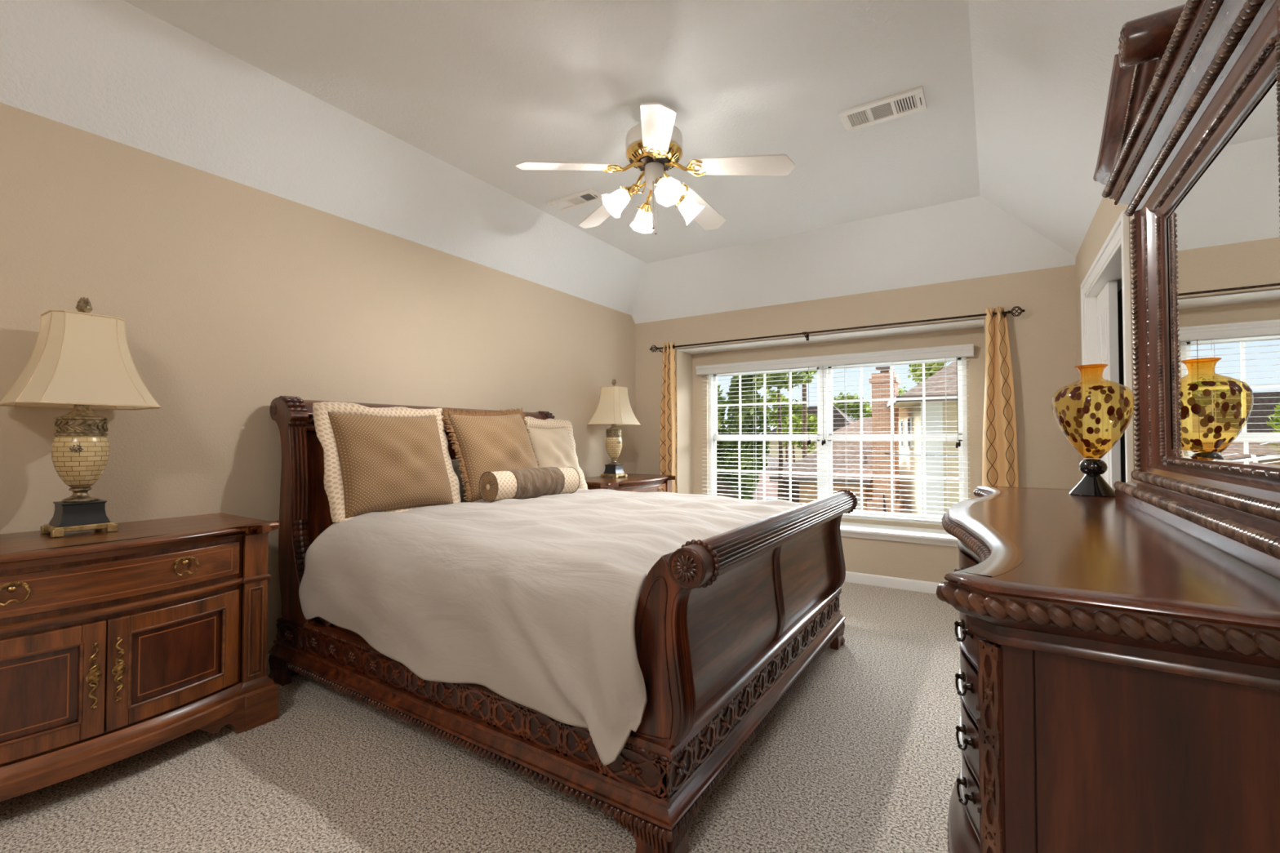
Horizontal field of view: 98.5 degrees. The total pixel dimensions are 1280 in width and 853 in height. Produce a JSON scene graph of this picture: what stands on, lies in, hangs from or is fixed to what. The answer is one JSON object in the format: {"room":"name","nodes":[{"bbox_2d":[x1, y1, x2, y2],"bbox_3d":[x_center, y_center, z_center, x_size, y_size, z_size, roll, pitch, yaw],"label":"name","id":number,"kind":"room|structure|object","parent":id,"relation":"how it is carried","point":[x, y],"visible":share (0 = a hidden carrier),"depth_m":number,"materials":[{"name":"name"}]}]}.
{"room":"bedroom","nodes":[
{"label":"bedroom","id":0,"kind":"room"},
{"bbox_2d":[0,102,635,654],"bbox_3d":[-1.855,-0.255,3.015,0.140,3.000,6.733,-1,-1,33],"label":"wall","id":1,"kind":"structure","parent":0,"point":[233,298],"depth_m":2.68,"materials":[{"name":"beige paint"}]},
{"bbox_2d":[266,653,271,672],"bbox_3d":[-1.789,1.202,2.943,0.014,0.084,6.453,-1,-1,33],"label":"baseboard","id":2,"kind":"structure","parent":1,"relation":"attached to","point":[268,669],"depth_m":2.79,"materials":[{"name":"white paint"}]},
{"bbox_2d":[0,582,961,852],"bbox_3d":[-0.283,1.283,1.972,3.895,0.120,6.753,-1,-1,33],"label":"floor","id":3,"kind":"structure","parent":0,"point":[863,755],"depth_m":1.86,"materials":[{"name":"carpet"}]},
{"bbox_2d":[0,512,279,801],"bbox_3d":[-2.028,0.811,2.003,0.615,0.826,1.141,-1,-1,33],"label":"nightstand","id":4,"kind":"object","parent":3,"relation":"on","point":[141,636],"visible":1,"depth_m":1.90,"materials":[{"name":"brown wood"}]},
{"bbox_2d":[0,297,161,537],"bbox_3d":[-2.120,-0.047,2.094,0.392,0.894,0.392,-1,-1,33],"label":"table lamp","id":5,"kind":"object","parent":4,"relation":"on","point":[82,362],"visible":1,"depth_m":2.03,"materials":[{"name":"beige fabric"}]},
{"bbox_2d":[267,395,857,852],"bbox_3d":[-0.324,0.546,2.944,2.461,1.394,2.041,-1,-1,33],"label":"sleigh bed","id":6,"kind":"object","parent":3,"relation":"on","point":[729,624],"visible":0.71,"depth_m":1.93,"materials":[{"name":"brown wood"}]},
{"bbox_2d":[298,488,801,766],"bbox_3d":[-0.237,0.674,2.864,1.868,0.595,2.101,-1,-1,33],"label":"duvet","id":7,"kind":"object","parent":6,"relation":"on","point":[533,602],"visible":0.91,"depth_m":1.97,"materials":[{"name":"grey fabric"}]},
{"bbox_2d":[312,401,460,523],"bbox_3d":[-1.299,0.169,2.921,0.306,0.580,0.744,-1,-1,33],"label":"euro sham","id":8,"kind":"object","parent":7,"relation":"on","point":[396,459],"visible":0.94,"depth_m":2.77,"materials":[{"name":"brown fabric"}]},
{"bbox_2d":[441,408,539,502],"bbox_3d":[-0.899,0.189,3.489,0.325,0.644,0.704,-1,-1,33],"label":"throw pillow","id":9,"kind":"object","parent":7,"relation":"on","point":[485,441],"visible":0.72,"depth_m":3.33,"materials":[{"name":"brown fabric"}]},
{"bbox_2d":[479,466,580,502],"bbox_3d":[-0.655,0.347,3.358,0.190,0.190,0.668,-1,-2,38],"label":"bolster pillow","id":10,"kind":"object","parent":7,"relation":"on","point":[533,482],"visible":0.93,"depth_m":3.24,"materials":[{"name":"beige fabric"}]},
{"bbox_3d":[-0.299,0.733,2.925,1.830,0.380,1.810,-1,-1,33],"label":"mattress","id":11,"kind":"object","parent":6,"relation":"in","visible":0},
{"bbox_2d":[451,459,468,501],"bbox_3d":[-1.205,0.324,3.196,0.123,0.262,0.500,-1,-1,33],"label":"sleeping pillow","id":12,"kind":"object","parent":11,"relation":"on","point":[455,466],"visible":0.1,"depth_m":3.33,"materials":[{"name":"white fabric"}]},
{"bbox_2d":[524,416,587,489],"bbox_3d":[-0.639,0.210,4.000,0.266,0.563,0.633,-1,-1,33],"label":"euro sham","id":13,"kind":"object","parent":11,"relation":"on","point":[553,442],"visible":0.56,"depth_m":3.97,"materials":[{"name":"beige fabric"}]},
{"bbox_2d":[584,473,675,492],"bbox_3d":[-0.158,0.871,4.907,0.615,0.826,1.141,-1,-1,33],"label":"nightstand","id":14,"kind":"object","parent":3,"relation":"on","point":[634,482],"visible":0.13,"depth_m":4.72,"materials":[{"name":"brown wood"}]},
{"bbox_2d":[586,378,640,478],"bbox_3d":[-0.236,0.013,4.998,0.392,0.894,0.392,-1,-1,33],"label":"table lamp","id":15,"kind":"object","parent":14,"relation":"on","point":[614,408],"visible":1,"depth_m":4.92,"materials":[{"name":"beige fabric"}]},
{"bbox_2d":[936,485,1279,852],"bbox_3d":[1.146,0.724,1.460,0.597,0.975,1.928,-1,-1,33],"label":"dresser","id":16,"kind":"object","parent":3,"relation":"on","point":[1118,676],"visible":0.98,"depth_m":0.74,"materials":[{"name":"brown wood"}]},
{"bbox_2d":[1051,365,1133,497],"bbox_3d":[1.636,0.013,1.994,0.234,0.468,0.234,-1,-1,33],"label":"vase","id":17,"kind":"object","parent":16,"relation":"on","point":[1092,484],"visible":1,"depth_m":1.97,"materials":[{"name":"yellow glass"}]},
{"bbox_2d":[1093,0,1279,579],"bbox_3d":[1.288,-0.443,1.295,0.171,1.350,1.487,-1,-1,33],"label":"dresser mirror","id":18,"kind":"object","parent":16,"relation":"on","point":[1190,141],"visible":1,"depth_m":1.26,"materials":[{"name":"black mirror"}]},
{"bbox_2d":[0,0,1187,324],"bbox_3d":[-0.312,-1.369,1.985,3.595,0.456,6.553,-1,-1,33],"label":"ceiling","id":19,"kind":"structure","parent":0,"point":[411,120],"depth_m":2.66,"materials":[{"name":"white paint"}]},
{"bbox_2d":[546,188,602,211],"bbox_3d":[-0.443,-1.551,3.787,0.380,0.016,0.165,-1,-1,33],"label":"ceiling vent","id":20,"kind":"object","parent":19,"relation":"in","point":[588,196],"visible":0.99,"depth_m":3.78,"materials":[{"name":"white metal"}]},
{"bbox_2d":[515,102,795,234],"bbox_3d":[0.107,-1.259,2.786,1.289,0.642,1.251,-1,-1,33],"label":"ceiling fan","id":21,"kind":"object","parent":19,"relation":"hanging from","point":[654,146],"visible":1,"depth_m":2.66,"materials":[{"name":"white metal"}]},
{"bbox_2d":[631,148,643,158],"bbox_3d":[-0.004,-1.325,2.670,0.091,0.018,0.029,-1,-2,43],"label":"grille","id":22,"kind":"object","parent":21,"relation":"attached to","point":[636,153],"depth_m":2.68,"materials":[{"name":"gold metal"}]},
{"bbox_2d":[672,152,679,162],"bbox_3d":[0.178,-1.324,2.726,0.029,0.018,0.091,0,-1,13],"label":"grille","id":23,"kind":"object","parent":21,"relation":"attached to","point":[675,155],"depth_m":2.71,"materials":[{"name":"gold metal"}]},
{"bbox_2d":[838,86,926,132],"bbox_3d":[1.208,-1.573,2.749,0.380,0.016,0.195,-1,-1,33],"label":"ceiling vent","id":24,"kind":"object","parent":19,"relation":"in","point":[911,101],"visible":1,"depth_m":2.74,"materials":[{"name":"white metal"}]},
{"bbox_2d":[635,264,1079,582],"bbox_3d":[1.591,-0.217,4.918,3.595,3.000,0.477,-1,-1,33],"label":"wall","id":25,"kind":"structure","parent":0,"point":[1042,339],"depth_m":4.36,"materials":[{"name":"beige paint"}]},
{"bbox_2d":[676,319,983,354],"bbox_3d":[1.534,-0.772,4.883,2.570,0.008,0.339,-1,-1,33],"label":"trim","id":26,"kind":"structure","parent":25,"relation":"attached to","point":[971,323],"depth_m":4.72,"materials":[{"name":"white paint"}]},
{"bbox_2d":[649,306,1025,352],"bbox_3d":[1.403,-0.783,4.694,3.077,0.087,0.122,-1,-1,33],"label":"curtain rod","id":27,"kind":"object","parent":25,"relation":"attached to","point":[806,334],"visible":0.99,"depth_m":4.46,"materials":[{"name":"brown metal"}]},
{"bbox_2d":[659,342,677,493],"bbox_3d":[0.272,0.224,5.368,0.216,2.080,0.066,-1,-1,33],"label":"window curtain","id":28,"kind":"object","parent":27,"relation":"hanging from","point":[668,415],"visible":0.73,"depth_m":5.36,"materials":[{"name":"fabric"}]},
{"bbox_2d":[982,306,1018,487],"bbox_3d":[2.563,0.191,3.894,0.266,2.080,0.067,-1,-1,33],"label":"window curtain","id":29,"kind":"object","parent":27,"relation":"hanging from","point":[999,453],"visible":0.65,"depth_m":3.91,"materials":[{"name":"fabric"}]},
{"bbox_2d":[708,356,968,524],"bbox_3d":[1.686,0.111,5.062,2.280,1.400,0.100,-1,-1,33],"label":"window","id":30,"kind":"structure","parent":25,"relation":"in","point":[962,437],"depth_m":5.00,"materials":[{"name":"white paint"}]},
{"bbox_2d":[695,343,973,524],"bbox_3d":[1.603,0.082,4.960,2.412,1.420,0.094,-1,-1,33],"label":"window blind","id":31,"kind":"object","parent":30,"relation":"attached to","point":[962,350],"visible":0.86,"depth_m":4.81,"materials":[{"name":"white plastic"}]},
{"bbox_2d":[844,571,939,594],"bbox_3d":[1.459,1.237,4.681,3.595,0.084,0.014,-1,-1,33],"label":"baseboard","id":32,"kind":"structure","parent":25,"relation":"attached to","point":[851,577],"depth_m":4.34,"materials":[{"name":"white paint"}]},
{"bbox_2d":[840,521,957,546],"bbox_3d":[1.520,0.879,4.824,2.630,0.068,0.401,-1,-1,33],"label":"trim","id":33,"kind":"structure","parent":25,"relation":"attached to","point":[903,534],"depth_m":4.37,"materials":[{"name":"white paint"}]},
{"bbox_2d":[1075,196,1136,481],"bbox_3d":[1.278,-0.299,0.999,0.120,3.000,6.733,-1,-1,33],"label":"wall","id":34,"kind":"structure","parent":0,"point":[1107,214],"depth_m":3.13,"materials":[{"name":"beige paint"}]},
{"bbox_2d":[1080,210,1134,482],"bbox_3d":[2.412,0.179,2.764,0.154,2.118,1.315,-1,-1,33],"label":"trim","id":35,"kind":"structure","parent":34,"relation":"attached to","point":[1113,261],"depth_m":2.74,"materials":[{"name":"white paint"}]},
{"bbox_2d":[1097,280,1120,490],"bbox_3d":[2.609,0.230,3.065,0.044,2.003,0.385,-1,-1,33],"label":"door","id":36,"kind":"structure","parent":34,"relation":"in","point":[1107,299],"depth_m":2.93,"materials":[{"name":"white paint"}]},
{"bbox_2d":[1117,287,1125,482],"bbox_3d":[2.727,0.057,2.505,0.680,2.550,1.645,-1,-1,33],"label":"wall","id":37,"kind":"structure","parent":0,"point":[1120,292],"depth_m":3.28,"materials":[{"name":"grey"}]},
{"label":"outside","id":38,"kind":"structure","parent":0,"visible":0},
{"bbox_3d":[22.357,5.508,54.246,105.000,0.200,104.400,-1,-1,33],"label":"ground","id":39,"kind":"structure","parent":38,"visible":0},
{"bbox_2d":[716,382,727,477],"bbox_3d":[2.256,0.587,22.671,2.616,8.352,2.998,0,-1,15],"label":"tree","id":40,"kind":"object","parent":39,"relation":"on","point":[722,430],"visible":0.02,"depth_m":22.69,"materials":[{"name":"green plant"}]},
{"bbox_2d":[716,374,773,499],"bbox_3d":[4.084,0.987,22.338,2.254,7.536,2.138,1,-2,-38],"label":"tree","id":41,"kind":"object","parent":39,"relation":"on","point":[747,425],"visible":0.68,"depth_m":21.73,"materials":[{"name":"green plant"}]},
{"bbox_2d":[716,454,791,500],"bbox_3d":[3.587,2.725,29.573,7.400,4.350,6.700,-1,-1,33],"label":"brick house","id":42,"kind":"structure","parent":39,"relation":"on","point":[772,466],"depth_m":27.23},
{"bbox_2d":[760,497,777,500],"bbox_3d":[6.483,4.066,25.451,1.760,1.485,4.288,-1,-1,33],"label":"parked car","id":43,"kind":"object","parent":39,"relation":"on","point":[766,498],"visible":0.02,"depth_m":25.61,"materials":[{"name":"white"}]},
{"bbox_2d":[751,370,817,499],"bbox_3d":[5.284,0.640,21.439,3.144,8.182,2.153,0,-1,13],"label":"tree","id":44,"kind":"object","parent":39,"relation":"on","point":[759,384],"visible":0.32,"depth_m":21.25,"materials":[{"name":"green plant"}]},
{"bbox_2d":[760,390,814,462],"bbox_3d":[10.406,1.264,38.536,3.928,7.648,2.606,-1,-1,33],"label":"tree","id":45,"kind":"object","parent":39,"relation":"on","point":[773,415],"visible":0.54,"depth_m":38.52,"materials":[{"name":"green plant"}]},
{"bbox_2d":[773,413,817,462],"bbox_3d":[9.772,2.107,34.097,2.862,5.778,2.553,0,-1,11],"label":"tree","id":46,"kind":"object","parent":39,"relation":"on","point":[812,427],"visible":0.53,"depth_m":33.71,"materials":[{"name":"green plant"}]},
{"bbox_2d":[801,371,807,457],"bbox_3d":[9.208,-0.127,30.830,0.277,10.100,0.277,-1,-1,33],"label":"utility pole","id":47,"kind":"object","parent":39,"relation":"on","point":[804,390],"visible":0.31,"depth_m":30.74,"materials":[{"name":"brown wood"}]},
{"bbox_2d":[768,405,855,462],"bbox_3d":[17.439,1.708,52.970,9.000,7.350,8.000,-1,-1,33],"label":"house","id":48,"kind":"structure","parent":39,"relation":"on","point":[838,424],"depth_m":51.10,"materials":[{"name":"beige"}]},
{"bbox_2d":[768,442,872,511],"bbox_3d":[8.329,2.730,23.516,3.830,4.080,5.750,-1,-1,33],"label":"neighboring house","id":49,"kind":"structure","parent":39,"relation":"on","point":[838,448],"depth_m":21.87,"materials":[{"name":"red brick"}]},
{"bbox_2d":[863,453,866,463],"bbox_3d":[8.740,1.249,21.349,0.111,0.350,0.111,-1,-1,33],"label":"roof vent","id":50,"kind":"object","parent":49,"relation":"attached to","point":[864,455],"depth_m":21.31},
{"bbox_2d":[815,417,871,443],"bbox_3d":[17.722,2.217,41.477,7.500,5.850,7.000,-1,-1,33],"label":"house","id":51,"kind":"structure","parent":39,"relation":"on","point":[865,420],"depth_m":40.75,"materials":[{"name":"beige"}]},
{"bbox_2d":[832,391,871,420],"bbox_3d":[20.970,0.944,55.578,5.469,8.995,3.754,-1,-1,33],"label":"tree","id":52,"kind":"object","parent":39,"relation":"on","point":[848,409],"visible":0.48,"depth_m":54.93,"materials":[{"name":"green plant"}]},
{"bbox_2d":[866,366,904,513],"bbox_3d":[9.088,1.254,20.411,1.100,6.900,1.200,-1,-1,33],"label":"brick chimney","id":53,"kind":"object","parent":39,"relation":"on","point":[878,463],"visible":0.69,"depth_m":20.03,"materials":[{"name":"brown"}]},
{"bbox_2d":[898,383,906,395],"bbox_3d":[28.271,0.363,60.451,4.874,10.350,4.022,0,-1,-16],"label":"tree","id":54,"kind":"object","parent":39,"relation":"on","point":[900,389],"visible":0.02,"depth_m":60.55,"materials":[{"name":"green plant"}]},
{"bbox_2d":[882,361,959,515],"bbox_3d":[14.279,0.231,19.466,10.800,8.900,10.370,0,-1,20],"label":"house","id":55,"kind":"structure","parent":39,"relation":"on","point":[910,422],"depth_m":16.85,"materials":[{"name":"beige"}]},
{"bbox_2d":[862,449,958,456],"bbox_3d":[8.988,0.682,22.212,0.041,0.720,16.984,0,-1,3],"label":"cable","id":56,"kind":"object","parent":55,"relation":"attached to","point":[862,450],"visible":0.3,"depth_m":17.23,"materials":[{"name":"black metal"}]},
{"bbox_2d":[906,361,949,384],"bbox_3d":[16.308,-0.068,29.832,2.558,9.940,3.467,1,-2,-38],"label":"tree","id":57,"kind":"object","parent":39,"relation":"on","point":[933,364],"visible":0.2,"depth_m":29.89,"materials":[{"name":"green plant"}]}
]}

